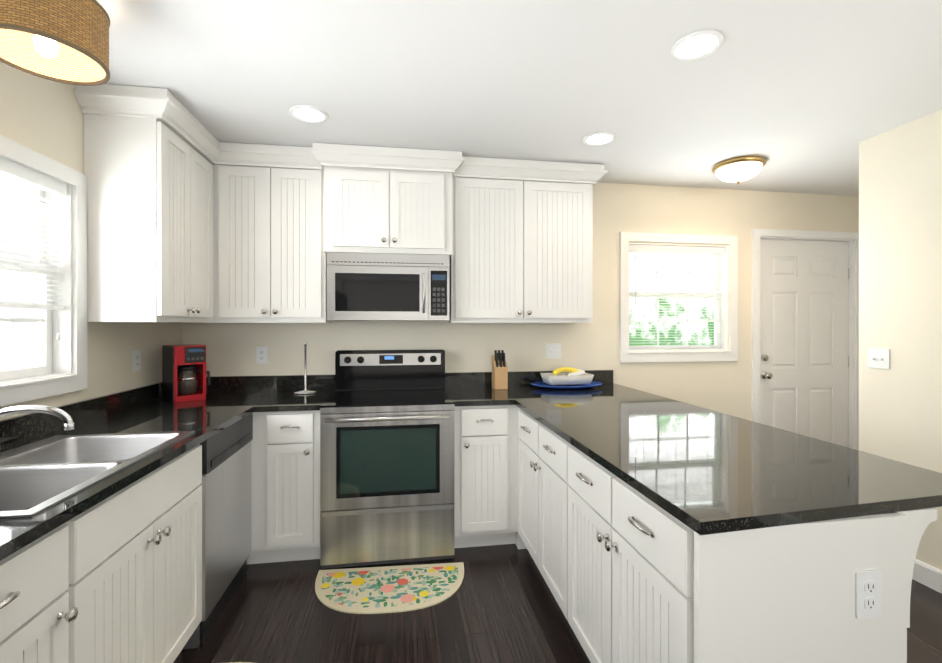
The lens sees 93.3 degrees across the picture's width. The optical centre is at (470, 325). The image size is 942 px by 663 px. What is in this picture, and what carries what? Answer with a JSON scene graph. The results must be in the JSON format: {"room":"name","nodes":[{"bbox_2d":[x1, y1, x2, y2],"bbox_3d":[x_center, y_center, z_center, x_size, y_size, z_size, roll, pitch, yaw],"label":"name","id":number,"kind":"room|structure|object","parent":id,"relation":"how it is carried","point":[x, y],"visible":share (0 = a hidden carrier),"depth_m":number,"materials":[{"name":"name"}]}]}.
{"room":"kitchen","nodes":[
{"label":"kitchen","id":0,"kind":"room"},
{"bbox_2d":[0,62,183,419],"bbox_3d":[-1.302,0.133,-1.513,0.140,2.460,9.340,0,0,-9],"label":"wall","id":1,"kind":"structure","parent":0,"point":[44,116],"depth_m":1.99,"materials":[{"name":"paint"}]},
{"bbox_2d":[0,135,86,405],"bbox_3d":[-1.727,-0.198,1.343,0.146,0.982,1.416,0,0,-9],"label":"window","id":2,"kind":"structure","parent":1,"relation":"in","point":[45,336],"depth_m":1.96,"materials":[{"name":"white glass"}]},
{"bbox_2d":[0,156,66,339],"bbox_3d":[-1.709,-0.281,1.348,0.056,0.688,1.248,0,0,-9],"label":"window blind","id":3,"kind":"object","parent":2,"relation":"attached to","point":[23,174],"visible":1,"depth_m":1.79,"materials":[{"name":"white plastic"}]},
{"bbox_2d":[132,350,140,371],"bbox_3d":[-1.847,0.195,2.460,0.008,0.114,0.070,0,0,-9],"label":"outlet","id":4,"kind":"object","parent":1,"relation":"attached to","point":[136,360],"visible":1,"depth_m":2.45,"materials":[{"name":"white plastic"}]},
{"bbox_2d":[78,84,209,322],"bbox_3d":[-1.673,-0.556,2.373,0.323,1.079,0.596,0,0,-9],"label":"upper cabinet","id":5,"kind":"object","parent":1,"relation":"attached to","point":[191,218],"depth_m":2.09,"materials":[{"name":"white wood"}]},
{"bbox_2d":[184,182,851,420],"bbox_3d":[0.749,0.129,3.463,5.430,2.460,0.140,0,0,-9],"label":"wall","id":6,"kind":"structure","parent":0,"point":[725,387],"depth_m":3.44,"materials":[{"name":"paint"}]},
{"bbox_2d":[256,347,266,363],"bbox_3d":[-1.433,0.204,3.046,0.070,0.114,0.008,0,0,-9],"label":"electrical outlet","id":7,"kind":"object","parent":6,"relation":"attached to","point":[261,355],"visible":1,"depth_m":3.04,"materials":[{"name":"white plastic"}]},
{"bbox_2d":[210,136,332,322],"bbox_3d":[-1.269,-0.556,2.877,0.670,1.079,0.390,0,0,-9],"label":"upper cabinet","id":8,"kind":"object","parent":6,"relation":"attached to","point":[268,263],"depth_m":2.75,"materials":[{"name":"white wood"}]},
{"bbox_2d":[322,144,453,259],"bbox_3d":[-0.543,-0.775,2.986,0.800,0.641,0.398,0,0,-9],"label":"upper cabinet","id":9,"kind":"object","parent":6,"relation":"attached to","point":[375,200],"depth_m":2.78,"materials":[{"name":"white wood"}]},
{"bbox_2d":[327,252,448,320],"bbox_3d":[-0.539,-0.240,2.965,0.756,0.416,0.438,0,0,-9],"label":"microwave","id":10,"kind":"object","parent":9,"relation":"attached to","point":[383,287],"visible":1,"depth_m":2.78,"materials":[{"name":"grey metal"}]},
{"bbox_2d":[447,156,597,322],"bbox_3d":[0.336,-0.557,3.161,0.991,1.079,0.323,0,0,-9],"label":"upper cabinet","id":11,"kind":"object","parent":6,"relation":"attached to","point":[523,229],"depth_m":3.00,"materials":[{"name":"white wood"}]},
{"bbox_2d":[546,343,560,358],"bbox_3d":[0.628,0.194,3.362,0.116,0.114,0.020,0,0,-9],"label":"light switch","id":12,"kind":"object","parent":6,"relation":"attached to","point":[553,350],"visible":1,"depth_m":3.37,"materials":[{"name":"white plastic"}]},
{"bbox_2d":[620,232,737,362],"bbox_3d":[1.647,-0.217,3.582,1.010,1.009,0.146,0,0,-9],"label":"window","id":13,"kind":"structure","parent":6,"relation":"in","point":[715,345],"depth_m":3.58,"materials":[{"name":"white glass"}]},
{"bbox_2d":[629,245,724,350],"bbox_3d":[1.645,-0.215,3.562,0.838,0.835,0.056,0,0,-9],"label":"window blind","id":14,"kind":"object","parent":13,"relation":"attached to","point":[675,249],"visible":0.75,"depth_m":3.56,"materials":[{"name":"white plastic"}]},
{"bbox_2d":[760,239,848,446],"bbox_3d":[2.806,0.315,3.746,0.894,2.064,0.108,0,0,-9],"label":"door","id":15,"kind":"structure","parent":6,"relation":"in","point":[804,318],"depth_m":3.76,"materials":[{"name":"white wood"}]},
{"bbox_2d":[752,229,858,449],"bbox_3d":[2.802,0.286,3.764,1.050,2.145,0.138,0,0,-9],"label":"door frame","id":16,"kind":"structure","parent":6,"relation":"attached to","point":[852,238],"depth_m":3.75,"materials":[{"name":"white wood"}]},
{"bbox_2d":[96,0,941,195],"bbox_3d":[1.464,-1.127,-1.082,5.740,0.060,9.340,0,0,-9],"label":"ceiling","id":17,"kind":"structure","parent":0,"point":[803,96],"depth_m":1.97,"materials":[{"name":"paint"}]},
{"bbox_2d":[0,0,109,85],"bbox_3d":[-1.350,-0.972,1.413,0.316,0.254,0.316,0,0,-9],"label":"rattan pendant light","id":18,"kind":"object","parent":17,"relation":"hanging from","point":[64,41],"visible":1,"depth_m":1.42,"materials":[{"name":"brown wicker"}]},
{"bbox_2d":[289,105,327,122],"bbox_3d":[-0.842,-1.096,2.312,0.190,0.008,0.190,0,0,-9],"label":"recessed light","id":19,"kind":"object","parent":17,"relation":"in","point":[308,114],"visible":1,"depth_m":2.31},
{"bbox_2d":[583,132,615,145],"bbox_3d":[0.755,-1.096,2.618,0.190,0.008,0.190,0,0,-9],"label":"recessed light","id":20,"kind":"object","parent":17,"relation":"in","point":[598,138],"visible":1,"depth_m":2.61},
{"bbox_2d":[670,30,723,60],"bbox_3d":[0.886,-1.095,1.747,0.190,0.008,0.190,0,0,-9],"label":"recessed light","id":21,"kind":"object","parent":17,"relation":"in","point":[696,45],"visible":1,"depth_m":1.74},
{"bbox_2d":[712,156,765,183],"bbox_3d":[1.823,-1.031,3.033,0.316,0.138,0.316,0,0,-9],"label":"dome light","id":22,"kind":"object","parent":17,"relation":"attached to","point":[738,170],"visible":1,"depth_m":2.95,"materials":[{"name":"white glass"}]},
{"bbox_2d":[173,544,941,662],"bbox_3d":[1.464,1.393,-1.080,5.740,0.060,9.340,0,0,-9],"label":"floor","id":23,"kind":"structure","parent":0,"point":[500,605],"depth_m":2.02,"materials":[{"name":"brown wood"}]},
{"bbox_2d":[0,502,99,662],"bbox_3d":[-1.283,0.919,0.871,0.628,0.884,0.525,0,0,-9],"label":"base cabinet","id":24,"kind":"object","parent":23,"relation":"on","point":[50,586],"depth_m":1.07,"materials":[{"name":"white wood"}]},
{"bbox_2d":[0,386,259,560],"bbox_3d":[-1.411,0.411,1.790,0.660,0.130,2.400,0,0,-9],"label":"countertop","id":25,"kind":"structure","parent":24,"relation":"on","point":[142,409],"depth_m":1.90,"materials":[{"name":"black stone"}]},
{"bbox_2d":[0,405,73,429],"bbox_3d":[-1.413,0.345,1.298,0.326,0.188,0.251,0,0,-9],"label":"faucet","id":26,"kind":"object","parent":25,"relation":"on","point":[65,417],"visible":1,"depth_m":1.40,"materials":[{"name":"silver metal"}]},
{"bbox_2d":[0,431,194,518],"bbox_3d":[-1.341,0.535,1.406,0.515,0.190,0.830,0,0,-9],"label":"sink","id":27,"kind":"object","parent":25,"relation":"in","point":[37,477],"visible":0.58,"depth_m":1.42,"materials":[{"name":"silver metal"}]},
{"bbox_2d":[162,344,210,402],"bbox_3d":[-1.712,0.281,2.669,0.273,0.325,0.259,0,0,-9],"label":"coffee maker","id":28,"kind":"object","parent":25,"relation":"on","point":[184,371],"visible":1,"depth_m":2.61,"materials":[{"name":"red plastic"}]},
{"bbox_2d":[100,444,201,662],"bbox_3d":[-1.369,0.919,1.421,0.628,0.884,0.827,0,0,-9],"label":"base cabinet","id":29,"kind":"object","parent":23,"relation":"on","point":[151,528],"depth_m":1.49,"materials":[{"name":"white wood"}]},
{"bbox_2d":[183,413,252,648],"bbox_3d":[-1.461,0.920,2.126,0.610,0.880,0.588,0,0,-9],"label":"dishwasher","id":30,"kind":"object","parent":23,"relation":"on","point":[226,483],"visible":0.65,"depth_m":2.09,"materials":[{"name":"grey metal"}]},
{"bbox_2d":[246,411,279,563],"bbox_3d":[-1.505,0.918,2.720,0.760,0.884,0.630,0,0,-9],"label":"base cabinet","id":31,"kind":"object","parent":23,"relation":"on","point":[266,425],"depth_m":2.47,"materials":[{"name":"white wood"}]},
{"bbox_2d":[280,410,320,561],"bbox_3d":[-1.035,0.918,2.793,0.292,0.884,0.630,0,0,-9],"label":"base cabinet","id":32,"kind":"object","parent":23,"relation":"on","point":[300,511],"depth_m":2.49,"materials":[{"name":"white wood"}]},
{"bbox_2d":[320,349,453,568],"bbox_3d":[-0.509,0.765,2.806,0.744,1.190,0.711,0,0,-9],"label":"range","id":33,"kind":"object","parent":23,"relation":"on","point":[386,456],"visible":1,"depth_m":2.52,"materials":[{"name":"grey metal"}]},
{"bbox_2d":[315,562,463,613],"bbox_3d":[-0.412,1.355,2.310,0.801,0.008,0.422,0,0,-9],"label":"area rug","id":34,"kind":"object","parent":23,"relation":"on","point":[385,589],"visible":1,"depth_m":2.29,"materials":[{"name":"multicoloured fabric"}]},
{"bbox_2d":[454,405,515,547],"bbox_3d":[0.047,0.918,2.962,0.394,0.884,0.630,0,0,-9],"label":"base cabinet","id":35,"kind":"object","parent":23,"relation":"on","point":[484,436],"depth_m":2.66,"materials":[{"name":"white wood"}]},
{"bbox_2d":[516,406,555,599],"bbox_3d":[0.620,0.918,2.289,0.570,0.884,0.917,0,0,-9],"label":"base cabinet","id":36,"kind":"object","parent":23,"relation":"on","point":[535,442],"depth_m":2.25,"materials":[{"name":"white wood"}]},
{"bbox_2d":[146,372,507,411],"bbox_3d":[-0.369,0.410,2.888,3.058,0.130,0.648,0,0,-9],"label":"countertop","id":37,"kind":"structure","parent":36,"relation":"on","point":[465,388],"depth_m":3.00,"materials":[{"name":"black stone"}]},
{"bbox_2d":[293,342,317,393],"bbox_3d":[-1.091,0.277,2.933,0.150,0.333,0.150,0,0,-9],"label":"paper towel holder","id":38,"kind":"object","parent":37,"relation":"on","point":[305,391],"visible":1,"depth_m":2.93,"materials":[{"name":"silver metal"}]},
{"bbox_2d":[492,350,507,388],"bbox_3d":[0.202,0.309,3.145,0.090,0.268,0.110,0,0,-9],"label":"knife block","id":39,"kind":"object","parent":37,"relation":"on","point":[499,373],"visible":1,"depth_m":3.10,"materials":[{"name":"brown wood"}]},
{"bbox_2d":[556,434,919,662],"bbox_3d":[0.742,0.919,1.507,0.574,0.884,0.882,0,0,-9],"label":"base cabinet","id":40,"kind":"object","parent":23,"relation":"on","point":[629,574],"depth_m":1.10,"materials":[{"name":"white wood"}]},
{"bbox_2d":[508,370,941,534],"bbox_3d":[0.801,0.410,2.201,0.958,0.130,2.270,0,0,-9],"label":"countertop","id":41,"kind":"structure","parent":40,"relation":"on","point":[700,470],"depth_m":1.45,"materials":[{"name":"black stone"}]},
{"bbox_2d":[531,367,601,388],"bbox_3d":[0.686,0.371,3.190,0.520,0.145,0.330,0,0,-9],"label":"plate","id":42,"kind":"object","parent":41,"relation":"on","point":[566,378],"visible":1,"depth_m":3.11,"materials":[{"name":"blue"}]},
{"bbox_2d":[855,569,881,618],"bbox_3d":[0.978,0.661,1.093,0.070,0.114,0.008,0,0,-9],"label":"outlet","id":43,"kind":"object","parent":40,"relation":"attached to","point":[868,593],"visible":1,"depth_m":1.09,"materials":[{"name":"white plastic"}]},
{"bbox_2d":[852,110,941,570],"bbox_3d":[3.035,0.133,-1.388,0.130,2.460,8.250,0,0,-9],"label":"wall","id":44,"kind":"structure","parent":0,"point":[890,214],"depth_m":2.44,"materials":[{"name":"paint"}]},
{"bbox_2d":[868,348,889,368],"bbox_3d":[2.342,0.190,2.563,0.020,0.114,0.116,0,0,-9],"label":"light switch","id":45,"kind":"object","parent":44,"relation":"attached to","point":[878,358],"visible":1,"depth_m":2.56,"materials":[{"name":"white plastic"}]},
{"bbox_2d":[912,559,941,593],"bbox_3d":[2.662,1.307,0.536,0.014,0.110,4.364,0,0,-9],"label":"baseboard","id":46,"kind":"structure","parent":44,"relation":"attached to","point":[927,575],"depth_m":2.31,"materials":[{"name":"white wood"}]},
{"label":"outside","id":47,"kind":"structure","parent":0,"visible":0},
{"bbox_2d":[0,177,713,370],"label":"window","id":48,"kind":"structure","parent":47,"point":[5,341],"depth_m":5.24,"materials":[{"name":"glass"}]}
]}

